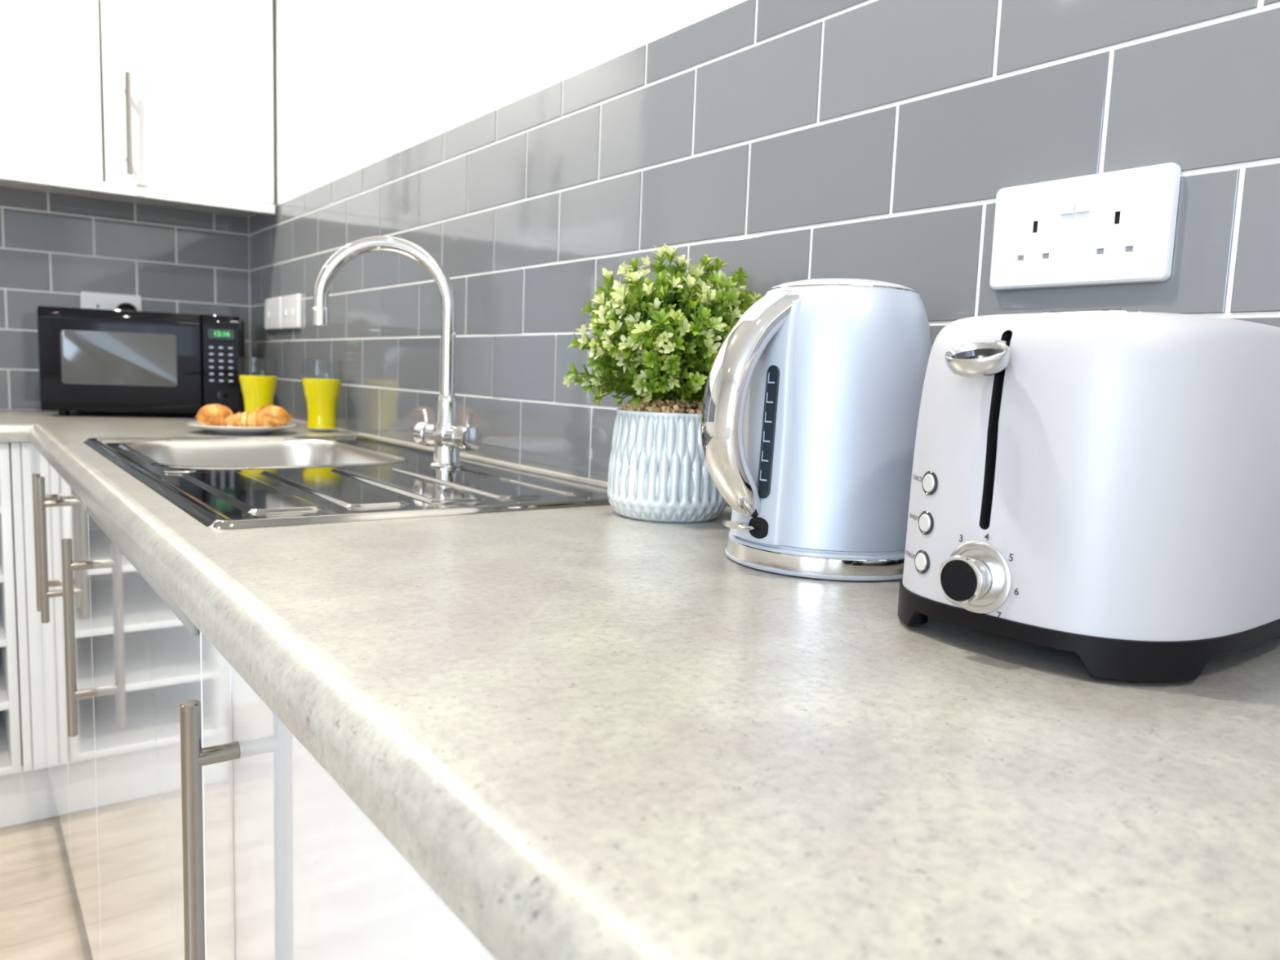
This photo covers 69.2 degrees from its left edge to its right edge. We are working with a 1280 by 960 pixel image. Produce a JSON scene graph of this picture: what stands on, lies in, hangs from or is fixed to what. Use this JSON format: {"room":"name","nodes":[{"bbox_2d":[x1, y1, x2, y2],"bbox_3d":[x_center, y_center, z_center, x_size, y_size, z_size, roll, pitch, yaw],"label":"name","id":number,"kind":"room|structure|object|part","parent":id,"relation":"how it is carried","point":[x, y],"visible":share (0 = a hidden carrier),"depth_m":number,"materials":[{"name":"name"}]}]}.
{"room":"kitchen","nodes":[
{"label":"kitchen","id":0,"kind":"room"},
{"bbox_2d":[0,740,93,959],"bbox_3d":[-0.904,1.083,-0.255,3.520,0.060,5.652,-3,8,-36],"label":"floor","id":1,"kind":"structure","parent":0,"point":[42,918],"depth_m":1.80,"materials":[{"name":"brown wood"}]},
{"bbox_2d":[0,442,22,775],"bbox_3d":[-1.628,0.256,2.107,0.323,0.723,0.538,-3,8,-36],"label":"shelf unit","id":2,"kind":"object","parent":1,"relation":"on","point":[10,727],"visible":1,"depth_m":2.00,"materials":[{"name":"white"}]},
{"bbox_3d":[-1.623,0.185,2.095,0.287,0.016,0.526,-3,8,-36],"label":"shelf","id":3,"kind":"part","parent":2,"relation":"part of","materials":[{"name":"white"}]},
{"bbox_3d":[-1.628,0.325,2.111,0.287,0.016,0.526,-3,8,-36],"label":"shelf","id":4,"kind":"part","parent":2,"relation":"part of","materials":[{"name":"white"}]},
{"bbox_3d":[-1.633,0.464,2.127,0.287,0.016,0.526,-3,8,-36],"label":"shelf","id":5,"kind":"part","parent":2,"relation":"part of","materials":[{"name":"white"}]},
{"bbox_3d":[-1.639,0.608,2.143,0.287,0.016,0.526,-3,8,-36],"label":"shelf","id":6,"kind":"part","parent":2,"relation":"part of","materials":[{"name":"white"}]},
{"bbox_2d":[8,442,32,772],"bbox_3d":[-1.492,0.249,2.213,0.016,0.723,0.549,-3,8,-36],"label":"filler panel","id":7,"kind":"object","parent":2,"relation":"attached to","point":[14,447],"visible":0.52,"depth_m":2.00,"materials":[{"name":"white"}]},
{"bbox_2d":[20,442,47,770],"bbox_3d":[-1.315,0.278,2.014,0.026,0.723,0.018,-3,8,-36],"label":"end panel","id":8,"kind":"object","parent":7,"relation":"attached to","point":[28,467],"visible":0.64,"depth_m":2.01,"materials":[{"name":"white"}]},
{"bbox_2d":[0,761,58,828],"bbox_3d":[-1.485,0.707,2.004,0.431,0.135,0.016,-3,8,-36],"label":"plinth","id":9,"kind":"object","parent":1,"relation":"on","point":[25,797],"visible":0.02,"depth_m":2.08,"materials":[{"name":"white"}]},
{"bbox_2d":[31,451,101,959],"bbox_3d":[-0.784,0.323,1.761,0.594,0.711,0.838,-3,8,-36],"label":"base cabinet","id":10,"kind":"object","parent":1,"relation":"on","point":[60,513],"visible":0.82,"depth_m":1.51,"materials":[{"name":"white"}]},
{"bbox_2d":[35,448,49,777],"bbox_3d":[-1.266,0.280,1.982,0.018,0.711,0.090,-3,8,-36],"label":"post","id":11,"kind":"object","parent":10,"relation":"attached to","point":[37,465],"visible":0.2,"depth_m":1.99,"materials":[{"name":"white"}]},
{"bbox_3d":[-1.026,0.108,1.603,0.034,0.239,0.012,-3,8,-36],"label":"handle","id":12,"kind":"part","parent":10,"relation":"part of","materials":[{"name":"silver metal"}]},
{"bbox_3d":[-0.969,0.115,1.527,0.034,0.242,0.012,-3,8,-36],"label":"handle","id":13,"kind":"part","parent":10,"relation":"part of","materials":[{"name":"silver metal"}]},
{"bbox_3d":[-1.112,0.309,1.776,0.018,0.710,0.421,-3,8,-36],"label":"door","id":14,"kind":"part","parent":10,"relation":"part of","materials":[{"name":"white"}]},
{"bbox_3d":[-0.862,0.356,1.441,0.018,0.710,0.411,-3,8,-36],"label":"door","id":15,"kind":"part","parent":10,"relation":"part of","materials":[{"name":"white"}]},
{"bbox_2d":[61,504,207,959],"bbox_3d":[-0.330,0.408,1.153,0.594,0.711,0.687,-3,8,-36],"label":"base cabinet","id":16,"kind":"object","parent":1,"relation":"on","point":[147,654],"visible":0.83,"depth_m":0.97,"materials":[{"name":"white"}]},
{"bbox_3d":[-0.732,0.206,1.212,0.034,0.262,0.012,-3,8,-36],"label":"handle","id":17,"kind":"part","parent":16,"relation":"part of","materials":[{"name":"silver metal"}]},
{"bbox_2d":[179,633,495,959],"bbox_3d":[0.213,0.511,0.426,0.594,0.711,1.133,-3,8,-36],"label":"base cabinet","id":18,"kind":"object","parent":1,"relation":"on","point":[316,878],"depth_m":0.53,"materials":[{"name":"white"}]},
{"bbox_3d":[-0.278,0.273,0.604,0.034,0.269,0.012,-3,8,-36],"label":"handle","id":19,"kind":"part","parent":18,"relation":"part of","materials":[{"name":"silver metal"}]},
{"bbox_3d":[-0.302,0.461,0.691,0.018,0.711,0.087,-3,8,-36],"label":"filler panel","id":20,"kind":"part","parent":18,"relation":"part of","materials":[{"name":"white laminate"}]},
{"bbox_2d":[0,409,1279,959],"bbox_3d":[-0.485,0.033,1.060,0.964,0.038,3.581,-3,8,-36],"label":"countertop","id":21,"kind":"structure","parent":18,"relation":"on","point":[591,732],"depth_m":0.40,"materials":[{"name":"laminate"}]},
{"bbox_2d":[36,306,244,415],"bbox_3d":[-1.267,-0.299,2.404,0.440,0.260,0.287,0,7,-20],"label":"microwave","id":22,"kind":"object","parent":21,"relation":"on","point":[90,359],"visible":0.89,"depth_m":2.27,"materials":[{"name":"black plastic"}]},
{"bbox_3d":[-1.056,-0.291,2.342,0.087,0.247,0.022,0,7,-20],"label":"control panel","id":23,"kind":"part","parent":22,"relation":"part of","materials":[{"name":"black plastic"}]},
{"bbox_3d":[-1.270,-0.307,2.415,0.434,0.246,0.263,0,7,-20],"label":"casing","id":24,"kind":"part","parent":22,"relation":"part of","materials":[{"name":"black plastic"}]},
{"bbox_2d":[186,421,296,434],"bbox_3d":[-0.831,-0.109,1.942,0.211,0.018,0.211,-3,8,-36],"label":"plate","id":25,"kind":"object","parent":21,"relation":"on","point":[228,429],"visible":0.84,"depth_m":1.88,"materials":[{"name":"white ceramic"}]},
{"bbox_2d":[195,404,232,426],"bbox_3d":[-0.884,-0.132,1.931,0.066,0.053,0.081,1,6,-7],"label":"croissant","id":26,"kind":"object","parent":25,"relation":"on","point":[212,415],"visible":0.9,"depth_m":1.90,"materials":[{"name":"orange food"}]},
{"bbox_2d":[223,411,279,426],"bbox_3d":[-0.786,-0.120,1.887,0.106,0.039,0.055,0,7,-17],"label":"croissant","id":27,"kind":"object","parent":25,"relation":"on","point":[246,419],"visible":0.91,"depth_m":1.87,"materials":[{"name":"orange food"}]},
{"bbox_2d":[253,404,292,426],"bbox_3d":[-0.788,-0.135,1.984,0.081,0.052,0.065,6,8,33],"label":"croissant","id":28,"kind":"object","parent":25,"relation":"on","point":[282,415],"visible":0.66,"depth_m":1.97,"materials":[{"name":"orange food"}]},
{"bbox_2d":[237,358,278,413],"bbox_3d":[-0.881,-0.203,2.143,0.087,0.157,0.087,-3,8,-36],"label":"juice glass","id":29,"kind":"object","parent":21,"relation":"on","point":[258,391],"visible":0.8,"depth_m":2.12,"materials":[{"name":"yellow"}]},
{"bbox_2d":[301,359,342,431],"bbox_3d":[-0.703,-0.186,2.052,0.087,0.157,0.087,-3,8,-36],"label":"juice glass","id":30,"kind":"object","parent":21,"relation":"on","point":[322,395],"visible":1,"depth_m":2.03,"materials":[{"name":"yellow"}]},
{"bbox_2d":[83,435,610,528],"bbox_3d":[-0.477,0.054,1.374,0.498,0.163,1.000,-3,8,-36],"label":"sink","id":31,"kind":"object","parent":21,"relation":"in","point":[222,482],"visible":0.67,"depth_m":1.17,"materials":[{"name":"silver metal"}]},
{"bbox_2d":[125,439,404,466],"bbox_3d":[-0.623,0.031,1.532,0.355,0.158,0.469,-3,8,-36],"label":"basin","id":32,"kind":"object","parent":31,"relation":"in","point":[243,452],"depth_m":1.70,"materials":[{"name":"silver metal"}]},
{"bbox_2d":[311,235,481,468],"bbox_3d":[-0.354,-0.190,1.389,0.251,0.336,0.095,3,6,4],"label":"mixer tap","id":33,"kind":"object","parent":21,"relation":"on","point":[448,437],"visible":1,"depth_m":1.37,"materials":[{"name":"silver metal"}]},
{"bbox_3d":[-0.376,-0.239,1.368,0.205,0.236,0.021,1,6,-7],"label":"spout","id":34,"kind":"part","parent":33,"relation":"part of","materials":[{"name":"silver metal"}]},
{"bbox_3d":[-0.328,-0.071,1.427,0.023,0.039,0.039,7,8,38],"label":"handle","id":35,"kind":"part","parent":33,"relation":"part of","materials":[{"name":"silver metal"}]},
{"bbox_3d":[-0.329,-0.097,1.426,0.015,0.025,0.010,8,8,40],"label":"lever","id":36,"kind":"part","parent":33,"relation":"part of","materials":[{"name":"silver metal"}]},
{"bbox_3d":[-0.254,-0.062,1.369,0.023,0.039,0.039,7,8,38],"label":"handle","id":37,"kind":"part","parent":33,"relation":"part of","materials":[{"name":"silver metal"}]},
{"bbox_3d":[-0.251,-0.087,1.365,0.015,0.025,0.010,8,8,40],"label":"lever","id":38,"kind":"part","parent":33,"relation":"part of","materials":[{"name":"silver metal"}]},
{"bbox_2d":[562,244,762,522],"bbox_3d":[0.033,-0.103,0.998,0.212,0.284,0.225,7,8,35],"label":"potted plant","id":39,"kind":"object","parent":21,"relation":"on","point":[660,348],"visible":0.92,"depth_m":0.95,"materials":[{"name":"green plant"}]},
{"bbox_3d":[0.032,-0.018,1.008,0.133,0.113,0.134,-3,8,-36],"label":"pot","id":40,"kind":"part","parent":39,"relation":"part of","materials":[{"name":"ceramic"}]},
{"bbox_2d":[700,278,931,580],"bbox_3d":[0.150,-0.049,0.778,0.196,0.234,0.171,3,6,4],"label":"kettle","id":41,"kind":"object","parent":21,"relation":"on","point":[811,404],"visible":0.96,"depth_m":0.71,"materials":[{"name":"grey metal"}]},
{"bbox_2d":[722,516,768,538],"bbox_3d":[0.083,0.037,0.731,0.034,0.017,0.030,-3,8,-36],"label":"switch","id":42,"kind":"object","parent":41,"relation":"attached to","point":[745,527],"depth_m":0.73,"materials":[{"name":"black plastic"}]},
{"bbox_3d":[0.088,-0.060,0.731,0.080,0.183,0.045,-2,7,-31],"label":"handle","id":43,"kind":"part","parent":41,"relation":"part of","materials":[{"name":"silver metal"}]},
{"bbox_3d":[0.167,-0.159,0.765,0.118,0.012,0.118,-3,8,-36],"label":"lid","id":44,"kind":"part","parent":41,"relation":"part of","materials":[{"name":"grey plastic"}]},
{"bbox_2d":[897,309,1279,682],"bbox_3d":[0.290,-0.004,0.584,0.283,0.198,0.196,-3,8,-38],"label":"toaster","id":45,"kind":"object","parent":21,"relation":"on","point":[1101,486],"visible":1,"depth_m":0.49,"materials":[{"name":"grey paint"}]},
{"bbox_3d":[0.183,0.055,0.518,0.019,0.028,0.028,-3,8,-38],"label":"knob","id":46,"kind":"part","parent":45,"relation":"part of","materials":[{"name":"silver metal"}]},
{"bbox_2d":[944,342,1009,377],"bbox_3d":[0.184,-0.066,0.507,0.027,0.020,0.036,-3,8,-38],"label":"lever","id":47,"kind":"object","parent":45,"relation":"on","point":[966,359],"depth_m":0.51,"materials":[{"name":"silver metal"}]},
{"bbox_3d":[0.203,-0.070,0.515,0.019,0.014,0.003,-3,8,-38],"label":"lever","id":48,"kind":"part","parent":45,"relation":"part of","materials":[{"name":"silver metal"}]},
{"bbox_3d":[0.302,-0.100,0.580,0.129,0.004,0.073,-3,8,-38],"label":"plate","id":49,"kind":"part","parent":45,"relation":"part of","materials":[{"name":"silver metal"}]},
{"bbox_2d":[0,185,251,740],"bbox_3d":[-2.509,-0.458,1.804,3.304,2.420,0.120,-3,8,-36],"label":"wall","id":50,"kind":"structure","parent":0,"point":[55,247],"depth_m":2.50,"materials":[{"name":"grey tile"}]},
{"bbox_2d":[0,0,102,196],"bbox_3d":[-1.514,-1.086,2.179,0.396,0.722,0.320,-3,8,-36],"label":"upper cabinet","id":51,"kind":"object","parent":50,"relation":"attached to","point":[51,97],"visible":0.86,"depth_m":2.16,"materials":[{"name":"white"}]},
{"bbox_2d":[0,167,275,214],"bbox_3d":[-1.457,-0.700,2.122,1.197,0.025,0.020,-3,8,-36],"label":"rail","id":52,"kind":"object","parent":51,"relation":"attached to","point":[8,175],"visible":1,"depth_m":2.27,"materials":[{"name":"white wood"}]},
{"bbox_2d":[80,291,142,311],"bbox_3d":[-1.435,-0.463,2.522,0.146,0.086,0.012,-3,8,-36],"label":"double socket","id":53,"kind":"object","parent":50,"relation":"attached to","point":[88,300],"visible":0.58,"depth_m":2.51,"materials":[{"name":"white plastic"}]},
{"bbox_2d":[106,297,111,304],"bbox_3d":[-1.437,-0.485,2.513,0.011,0.018,0.004,-3,8,-36],"label":"switch","id":54,"kind":"object","parent":53,"relation":"attached to","point":[108,299],"depth_m":2.51,"materials":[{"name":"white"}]},
{"bbox_2d":[111,297,116,304],"bbox_3d":[-1.427,-0.485,2.520,0.011,0.018,0.004,-3,8,-36],"label":"switch","id":55,"kind":"object","parent":53,"relation":"attached to","point":[113,300],"depth_m":2.52,"materials":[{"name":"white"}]},
{"bbox_2d":[115,302,137,311],"bbox_3d":[-1.398,-0.458,2.529,0.052,0.049,0.027,-3,8,-36],"label":"plug","id":56,"kind":"object","parent":53,"relation":"attached to","point":[123,306],"visible":0.49,"depth_m":2.52,"materials":[{"name":"black plastic"}]},
{"bbox_2d":[90,0,274,216],"bbox_3d":[-1.194,-1.101,2.416,0.393,0.722,0.320,-3,8,-36],"label":"upper cabinet","id":57,"kind":"object","parent":50,"relation":"attached to","point":[187,86],"visible":0.94,"depth_m":2.33,"materials":[{"name":"white"}]},
{"bbox_3d":[-1.235,-0.858,2.239,0.012,0.237,0.034,-3,8,-36],"label":"handle","id":58,"kind":"part","parent":57,"relation":"part of","materials":[{"name":"silver metal"}]},
{"bbox_2d":[249,0,1279,506],"bbox_3d":[0.478,-0.217,0.657,0.120,2.420,5.552,-3,8,-36],"label":"wall","id":59,"kind":"structure","parent":0,"point":[533,148],"depth_m":1.13,"materials":[{"name":"grey tile"}]},
{"bbox_2d":[264,296,281,329],"bbox_3d":[-0.997,-0.452,2.523,0.012,0.086,0.150,-3,8,-36],"label":"switch plate","id":60,"kind":"object","parent":59,"relation":"attached to","point":[272,305],"visible":0.99,"depth_m":2.52,"materials":[{"name":"white plastic"}]},
{"bbox_2d":[280,293,301,328],"bbox_3d":[-0.904,-0.434,2.398,0.012,0.086,0.150,-3,8,-36],"label":"light switch","id":61,"kind":"object","parent":59,"relation":"attached to","point":[291,305],"visible":1,"depth_m":2.38,"materials":[{"name":"white plastic"}]},
{"bbox_2d":[291,418,732,510],"bbox_3d":[-0.111,-0.008,1.362,0.002,0.003,3.527,-3,8,-36],"label":"trim","id":62,"kind":"structure","parent":59,"relation":"attached to","point":[415,444],"depth_m":1.52,"materials":[{"name":"beige"}]},
{"bbox_2d":[989,162,1181,290],"bbox_3d":[0.343,-0.196,0.730,0.012,0.084,0.144,-3,8,-36],"label":"double socket","id":63,"kind":"object","parent":59,"relation":"attached to","point":[1116,227],"visible":1,"depth_m":0.72,"materials":[{"name":"white plastic"}]},
{"bbox_2d":[1018,255,1023,261],"bbox_3d":[0.316,-0.183,0.767,0.001,0.004,0.006,-3,8,-36],"label":"shutter","id":64,"kind":"object","parent":63,"relation":"attached to","point":[1020,257],"depth_m":0.77,"materials":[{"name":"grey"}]},
{"bbox_2d":[1043,253,1048,258],"bbox_3d":[0.329,-0.181,0.749,0.001,0.004,0.006,-3,8,-36],"label":"shutter","id":65,"kind":"object","parent":63,"relation":"attached to","point":[1046,255],"depth_m":0.75,"materials":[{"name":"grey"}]},
{"bbox_2d":[1059,189,1076,215],"bbox_3d":[0.337,-0.218,0.730,0.004,0.018,0.011,-3,8,-36],"label":"switch","id":66,"kind":"object","parent":63,"relation":"attached to","point":[1068,197],"depth_m":0.73,"materials":[{"name":"white plastic"}]},
{"bbox_2d":[1075,187,1092,213],"bbox_3d":[0.344,-0.217,0.720,0.004,0.018,0.011,-3,8,-36],"label":"switch","id":67,"kind":"object","parent":63,"relation":"attached to","point":[1083,196],"depth_m":0.72,"materials":[{"name":"white plastic"}]},
{"bbox_2d":[1097,248,1103,254],"bbox_3d":[0.355,-0.176,0.714,0.001,0.004,0.006,-3,8,-36],"label":"shutter","id":68,"kind":"object","parent":63,"relation":"attached to","point":[1100,251],"depth_m":0.71,"materials":[{"name":"grey plastic"}]},
{"bbox_2d":[1126,245,1133,252],"bbox_3d":[0.368,-0.173,0.697,0.001,0.004,0.006,-3,8,-36],"label":"shutter","id":69,"kind":"object","parent":63,"relation":"attached to","point":[1129,248],"depth_m":0.70,"materials":[{"name":"grey plastic"}]}
]}

